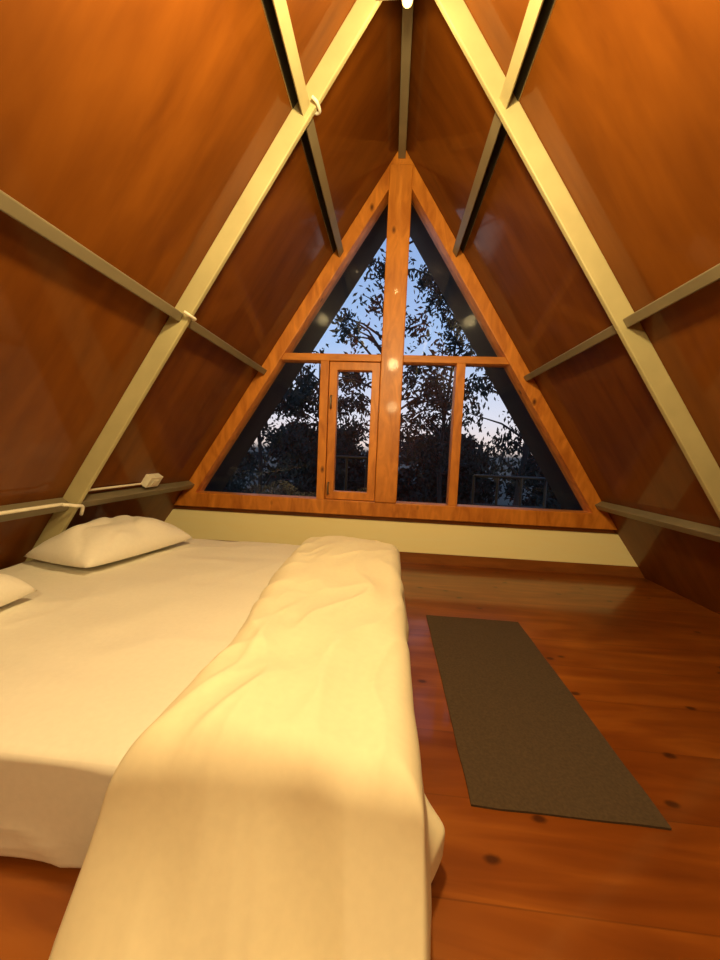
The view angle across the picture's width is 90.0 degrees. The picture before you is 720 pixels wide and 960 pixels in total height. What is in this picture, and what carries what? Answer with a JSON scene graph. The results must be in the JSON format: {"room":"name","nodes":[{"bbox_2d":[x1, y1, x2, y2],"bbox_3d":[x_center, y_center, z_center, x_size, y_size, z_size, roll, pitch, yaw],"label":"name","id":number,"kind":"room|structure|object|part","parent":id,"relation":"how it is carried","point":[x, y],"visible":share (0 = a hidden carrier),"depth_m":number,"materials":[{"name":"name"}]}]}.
{"room":"attic bedroom","nodes":[
{"label":"attic bedroom","id":0,"kind":"room"},
{"bbox_2d":[0,0,401,569],"bbox_3d":[-1.038,-0.889,0.937,2.262,3.541,4.820,3,4,5],"label":"wall","id":1,"kind":"structure","parent":0,"point":[135,129],"depth_m":1.56,"materials":[{"name":"brown wood"}]},
{"bbox_2d":[0,498,68,521],"bbox_3d":[-1.794,0.257,0.350,0.077,0.072,3.360,3,4,5],"label":"trim","id":2,"kind":"structure","parent":1,"relation":"attached to","point":[13,516],"depth_m":1.81,"materials":[{"name":"beige wood"}]},
{"bbox_2d":[0,503,84,515],"bbox_3d":[-1.688,0.244,0.937,0.084,0.103,2.347,3,4,5],"label":"conduit","id":3,"kind":"object","parent":1,"relation":"attached to","point":[82,506],"visible":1,"depth_m":1.82,"materials":[{"name":"white plastic"}]},
{"bbox_2d":[0,190,183,321],"bbox_3d":[-1.099,-0.743,0.218,0.077,0.072,3.360,3,4,5],"label":"trim","id":4,"kind":"structure","parent":1,"relation":"attached to","point":[9,206],"depth_m":1.25,"materials":[{"name":"beige wood"}]},
{"bbox_2d":[89,483,141,490],"bbox_3d":[-1.604,0.045,2.356,0.014,0.013,0.510,3,4,5],"label":"conduit","id":5,"kind":"object","parent":1,"relation":"attached to","point":[126,485],"visible":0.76,"depth_m":2.35,"materials":[{"name":"white plastic"}]},
{"bbox_2d":[79,481,193,507],"bbox_3d":[-1.601,0.086,2.670,0.077,0.072,1.252,3,4,5],"label":"trim","id":6,"kind":"structure","parent":1,"relation":"attached to","point":[92,499],"depth_m":2.51,"materials":[{"name":"beige wood"}]},
{"bbox_2d":[141,473,162,487],"bbox_3d":[-1.551,0.002,2.686,0.088,0.100,0.140,3,4,5],"label":"junction box","id":7,"kind":"object","parent":1,"relation":"attached to","point":[150,480],"visible":0.95,"depth_m":2.65,"materials":[{"name":"white plastic"}]},
{"bbox_2d":[25,0,381,561],"bbox_3d":[-0.924,-0.971,1.891,2.194,3.467,0.028,3,4,5],"label":"rafter beam","id":8,"kind":"structure","parent":1,"relation":"attached to","point":[362,12],"depth_m":1.85,"materials":[{"name":"beige wood"}]},
{"bbox_2d":[183,311,196,320],"bbox_3d":[-0.894,-0.864,1.900,0.056,0.037,0.099,1,5,-17],"label":"conduit","id":9,"kind":"object","parent":8,"relation":"attached to","point":[193,318],"visible":0.87,"depth_m":1.86,"materials":[{"name":"white plastic"}]},
{"bbox_2d":[311,95,320,115],"bbox_3d":[-0.218,-1.834,1.772,0.056,0.037,0.099,1,5,-17],"label":"conduit","id":10,"kind":"object","parent":8,"relation":"attached to","point":[313,97],"visible":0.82,"depth_m":1.75,"materials":[{"name":"white plastic"}]},
{"bbox_2d":[187,320,266,374],"bbox_3d":[-0.905,-0.913,2.538,0.077,0.072,1.252,3,4,5],"label":"trim","id":11,"kind":"structure","parent":1,"relation":"attached to","point":[193,325],"depth_m":2.35,"materials":[{"name":"beige wood"}]},
{"bbox_2d":[261,0,309,115],"bbox_3d":[-0.429,-1.703,0.092,0.091,0.088,3.360,3,4,5],"label":"trim","id":12,"kind":"structure","parent":1,"relation":"attached to","point":[276,12],"depth_m":1.51,"materials":[{"name":"beige wood"}]},
{"bbox_2d":[300,118,343,257],"bbox_3d":[-0.235,-1.873,2.411,0.091,0.088,1.252,3,4,5],"label":"trim","id":13,"kind":"structure","parent":1,"relation":"attached to","point":[309,139],"depth_m":2.25,"materials":[{"name":"beige wood"}]},
{"bbox_2d":[398,0,413,158],"bbox_3d":[0.291,-2.608,2.313,0.060,0.065,1.252,3,4,5],"label":"trim","id":14,"kind":"structure","parent":1,"relation":"attached to","point":[407,14],"depth_m":2.29,"materials":[{"name":"beige wood"}]},
{"bbox_2d":[402,0,412,8],"bbox_3d":[0.221,-2.330,1.611,0.052,0.377,0.052,3,4,5],"label":"ceiling lamp","id":15,"kind":"object","parent":1,"relation":"hanging from","point":[407,4],"visible":1,"depth_m":1.62,"materials":[{"name":"white glass"}]},
{"bbox_2d":[0,562,719,959],"bbox_3d":[0.014,0.909,0.971,4.520,0.060,4.800,3,4,5],"label":"floor","id":16,"kind":"structure","parent":0,"point":[641,658],"depth_m":0.96,"materials":[{"name":"red wood"}]},
{"bbox_2d":[0,538,300,867],"bbox_3d":[-0.882,0.642,1.724,2.038,0.277,1.870,3,4,5],"label":"mattress","id":17,"kind":"object","parent":16,"relation":"on","point":[90,658],"visible":0.41,"depth_m":1.12,"materials":[{"name":"white fabric"}]},
{"bbox_2d":[0,574,36,606],"bbox_3d":[-1.565,0.405,1.267,0.409,0.205,0.519,3,4,5],"label":"pillow","id":18,"kind":"object","parent":17,"relation":"on","point":[12,588],"visible":1,"depth_m":1.42,"materials":[{"name":"white fabric"}]},
{"bbox_2d":[23,515,191,567],"bbox_3d":[-1.477,0.337,2.201,0.475,0.208,0.722,4,5,17],"label":"pillow","id":19,"kind":"object","parent":17,"relation":"on","point":[104,540],"visible":1,"depth_m":1.98,"materials":[{"name":"white fabric"}]},
{"bbox_2d":[48,536,444,959],"bbox_3d":[-0.115,0.625,1.458,0.733,0.408,2.099,3,4,5],"label":"duvet","id":20,"kind":"object","parent":17,"relation":"on","point":[278,807],"visible":1,"depth_m":0.67,"materials":[{"name":"beige fabric"}]},
{"bbox_2d":[426,615,671,829],"bbox_3d":[0.607,0.857,1.537,0.528,0.007,1.163,3,4,5],"label":"floor mat","id":21,"kind":"object","parent":16,"relation":"on","point":[525,743],"visible":1,"depth_m":1.23,"materials":[{"name":"carpet"}]},
{"bbox_2d":[175,505,614,533],"bbox_3d":[0.219,0.513,3.300,4.392,0.390,0.080,3,4,5],"label":"wall","id":22,"kind":"structure","parent":0,"point":[177,507],"depth_m":3.24,"materials":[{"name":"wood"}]},
{"bbox_2d":[204,204,387,491],"bbox_3d":[-0.898,-0.978,3.726,2.437,3.802,0.740,3,4,5],"label":"trim","id":23,"kind":"structure","parent":22,"relation":"attached to","point":[377,235],"depth_m":3.78,"materials":[{"name":"black wood"}]},
{"bbox_2d":[174,151,616,529],"bbox_3d":[0.287,-1.210,3.115,3.893,3.077,0.183,3,4,5],"label":"window","id":24,"kind":"structure","parent":22,"relation":"in","point":[401,185],"depth_m":3.08,"materials":[{"name":"brown wood"}]},
{"bbox_3d":[-0.323,-0.438,3.227,0.074,1.210,0.135,3,4,5],"label":"post","id":25,"kind":"part","parent":24,"relation":"part of","materials":[{"name":"brown wood"}]},
{"bbox_3d":[-0.064,-0.425,3.201,0.440,1.202,0.085,3,4,5],"label":"casement sash","id":26,"kind":"part","parent":24,"relation":"part of","materials":[{"name":"brown wood"}]},
{"bbox_3d":[0.832,-0.382,3.135,0.074,1.210,0.135,3,4,5],"label":"post","id":27,"kind":"part","parent":24,"relation":"part of","materials":[{"name":"brown wood"}]},
{"bbox_2d":[164,509,637,566],"bbox_3d":[0.213,0.496,3.218,4.278,0.255,0.070,3,4,5],"label":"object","id":28,"kind":"structure","parent":22,"relation":"attached to","point":[447,539],"depth_m":3.17,"materials":[{"name":"beige paint"}]},
{"bbox_2d":[207,539,643,577],"bbox_3d":[0.206,0.669,3.232,4.392,0.088,0.080,3,4,5],"label":"baseboard","id":29,"kind":"structure","parent":22,"relation":"attached to","point":[458,560],"depth_m":3.10,"materials":[{"name":"brown wood"}]},
{"bbox_2d":[410,203,582,510],"bbox_3d":[1.528,-0.861,3.532,2.437,3.802,0.740,3,4,5],"label":"trim","id":30,"kind":"structure","parent":22,"relation":"attached to","point":[419,235],"depth_m":3.63,"materials":[{"name":"brown wood"}]},
{"bbox_2d":[406,0,719,613],"bbox_3d":[1.214,-0.781,0.757,2.262,3.541,4.820,3,4,5],"label":"wall","id":31,"kind":"structure","parent":0,"point":[622,97],"depth_m":1.67,"materials":[{"name":"brown wood"}]},
{"bbox_2d":[453,111,506,256],"bbox_3d":[0.752,-1.826,2.332,0.091,0.088,1.252,3,4,5],"label":"trim","id":32,"kind":"structure","parent":31,"relation":"attached to","point":[497,134],"depth_m":2.17,"materials":[{"name":"beige wood"}]},
{"bbox_2d":[500,0,555,108],"bbox_3d":[0.559,-1.655,0.013,0.091,0.088,3.360,3,4,5],"label":"trim","id":33,"kind":"structure","parent":31,"relation":"attached to","point":[538,13],"depth_m":1.46,"materials":[{"name":"beige wood"}]},
{"bbox_2d":[524,325,616,380],"bbox_3d":[1.339,-0.805,2.358,0.077,0.072,1.252,3,4,5],"label":"trim","id":34,"kind":"structure","parent":31,"relation":"attached to","point":[610,331],"depth_m":2.16,"materials":[{"name":"beige wood"}]},
{"bbox_2d":[435,0,719,518],"bbox_3d":[1.261,-0.866,1.716,2.194,3.467,0.028,3,4,5],"label":"rafter beam","id":35,"kind":"structure","parent":31,"relation":"attached to","point":[456,13],"depth_m":1.70,"materials":[{"name":"beige wood"}]},
{"bbox_2d":[595,501,719,541],"bbox_3d":[1.948,0.257,2.386,0.077,0.072,1.252,3,4,5],"label":"trim","id":36,"kind":"structure","parent":31,"relation":"attached to","point":[705,531],"depth_m":2.26,"materials":[{"name":"beige wood"}]},
{"bbox_2d":[623,263,719,327],"bbox_3d":[1.146,-0.635,0.039,0.077,0.072,3.360,3,4,5],"label":"trim","id":37,"kind":"structure","parent":31,"relation":"attached to","point":[712,275],"depth_m":1.40,"materials":[{"name":"beige wood"}]},
{"label":"outside","id":38,"kind":"structure","parent":0,"visible":0},
{"bbox_2d":[234,468,540,504],"bbox_3d":[3.726,1.069,47.460,120.000,0.800,85.200,3,4,5],"label":"ground","id":39,"kind":"structure","parent":38,"point":[501,501],"depth_m":45.50,"materials":[{"name":"green plant"}]},
{"bbox_2d":[225,466,252,492],"bbox_3d":[-4.788,-0.136,11.057,3.512,6.689,3.298,3,4,5],"label":"tree","id":40,"kind":"object","parent":39,"relation":"on","point":[250,480],"visible":0.02,"depth_m":10.36,"materials":[{"name":"green plant"}]},
{"bbox_2d":[223,448,258,492],"bbox_3d":[-7.171,-0.126,15.774,5.023,5.739,4.902,3,4,5],"label":"tree","id":41,"kind":"object","parent":39,"relation":"on","point":[248,453],"visible":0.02,"depth_m":16.27,"materials":[{"name":"green plant"}]},
{"bbox_2d":[222,381,311,495],"bbox_3d":[-2.189,0.254,7.486,2.649,6.683,2.368,3,4,5],"label":"tree","id":42,"kind":"object","parent":39,"relation":"on","point":[259,456],"visible":0.3,"depth_m":7.31,"materials":[{"name":"green plant"}]},
{"bbox_2d":[261,419,365,496],"bbox_3d":[-1.856,0.114,15.470,5.109,5.774,5.095,3,4,5],"label":"tree","id":43,"kind":"object","parent":39,"relation":"on","point":[360,470],"visible":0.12,"depth_m":14.19,"materials":[{"name":"green plant"}]},
{"bbox_2d":[261,344,371,495],"bbox_3d":[-1.186,-0.191,10.700,3.479,7.144,3.239,3,4,5],"label":"tree","id":44,"kind":"object","parent":39,"relation":"on","point":[312,397],"visible":0.59,"depth_m":10.07,"materials":[{"name":"green plant"}]},
{"bbox_2d":[329,241,450,476],"bbox_3d":[0.567,-1.310,7.199,2.680,10.065,2.467,3,4,5],"label":"tree","id":45,"kind":"object","parent":39,"relation":"on","point":[359,405],"visible":0.44,"depth_m":7.07,"materials":[{"name":"green plant"}]},
{"bbox_2d":[399,264,493,502],"bbox_3d":[2.397,-1.355,10.344,3.349,9.819,3.255,3,4,5],"label":"tree","id":46,"kind":"object","parent":39,"relation":"on","point":[451,325],"visible":0.39,"depth_m":9.93,"materials":[{"name":"green plant"}]},
{"bbox_2d":[396,423,506,504],"bbox_3d":[3.373,0.392,15.002,5.189,5.725,5.177,3,4,5],"label":"tree","id":47,"kind":"object","parent":39,"relation":"on","point":[408,491],"visible":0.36,"depth_m":13.46,"materials":[{"name":"green plant"}]},
{"bbox_2d":[461,334,543,505],"bbox_3d":[3.238,-0.773,6.990,2.633,9.256,2.442,3,4,5],"label":"tree","id":48,"kind":"object","parent":39,"relation":"on","point":[524,451],"visible":0.18,"depth_m":6.99,"materials":[{"name":"green plant"}]},
{"bbox_2d":[499,453,562,509],"bbox_3d":[6.006,0.468,10.197,3.584,6.524,3.249,3,4,5],"label":"tree","id":49,"kind":"object","parent":39,"relation":"on","point":[510,486],"visible":0.03,"depth_m":10.41,"materials":[{"name":"green plant"}]},
{"bbox_2d":[504,431,559,508],"bbox_3d":[8.675,0.691,14.620,5.121,5.610,5.020,3,4,5],"label":"tree","id":50,"kind":"object","parent":39,"relation":"on","point":[539,492],"visible":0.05,"depth_m":14.66,"materials":[{"name":"green plant"}]},
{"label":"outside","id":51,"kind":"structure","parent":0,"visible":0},
{"bbox_3d":[0.271,0.712,4.069,4.800,0.080,1.370,3,4,5],"label":"trim","id":52,"kind":"structure","parent":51,"visible":0},
{"bbox_2d":[336,455,367,491],"bbox_3d":[-0.187,0.146,4.655,0.556,0.919,0.040,3,4,5],"label":"balcony railing","id":53,"kind":"object","parent":52,"relation":"on","point":[346,458],"visible":0.29,"depth_m":4.61,"materials":[{"name":"black metal"}]},
{"bbox_3d":[-0.187,0.156,4.655,0.036,0.900,0.034,3,4,5],"label":"railing post","id":54,"kind":"part","parent":53,"relation":"part of","materials":[{"name":"black metal"}]},
{"bbox_3d":[-0.169,-0.293,4.621,0.520,0.038,0.040,3,4,5],"label":"rail","id":55,"kind":"part","parent":53,"relation":"part of","materials":[{"name":"black metal"}]},
{"bbox_3d":[0.071,0.168,4.635,0.036,0.900,0.034,3,4,5],"label":"railing post","id":56,"kind":"part","parent":53,"relation":"part of","materials":[{"name":"black metal"}]},
{"bbox_2d":[471,474,546,508],"bbox_3d":[1.846,0.324,4.498,0.906,0.759,0.040,3,4,5],"label":"balcony railing","id":57,"kind":"object","parent":52,"relation":"on","point":[497,477],"visible":0.45,"depth_m":4.47,"materials":[{"name":"black metal"}]},
{"bbox_3d":[1.412,0.312,4.533,0.036,0.740,0.034,3,4,5],"label":"railing post","id":58,"kind":"part","parent":57,"relation":"part of","materials":[{"name":"black metal"}]},
{"bbox_3d":[1.701,0.326,4.510,0.036,0.740,0.034,3,4,5],"label":"railing post","id":59,"kind":"part","parent":57,"relation":"part of","materials":[{"name":"black metal"}]},
{"bbox_3d":[1.845,0.333,4.499,0.870,0.038,0.040,3,4,5],"label":"rail","id":60,"kind":"part","parent":57,"relation":"part of","materials":[{"name":"black metal"}]},
{"bbox_3d":[1.861,-0.035,4.470,0.870,0.038,0.040,3,4,5],"label":"rail","id":61,"kind":"part","parent":57,"relation":"part of","materials":[{"name":"black metal"}]},
{"bbox_3d":[1.990,0.340,4.487,0.036,0.740,0.034,3,4,5],"label":"railing post","id":62,"kind":"part","parent":57,"relation":"part of","materials":[{"name":"black metal"}]},
{"bbox_3d":[2.279,0.354,4.464,0.036,0.740,0.034,3,4,5],"label":"railing post","id":63,"kind":"part","parent":57,"relation":"part of","materials":[{"name":"grey metal"}]}
]}

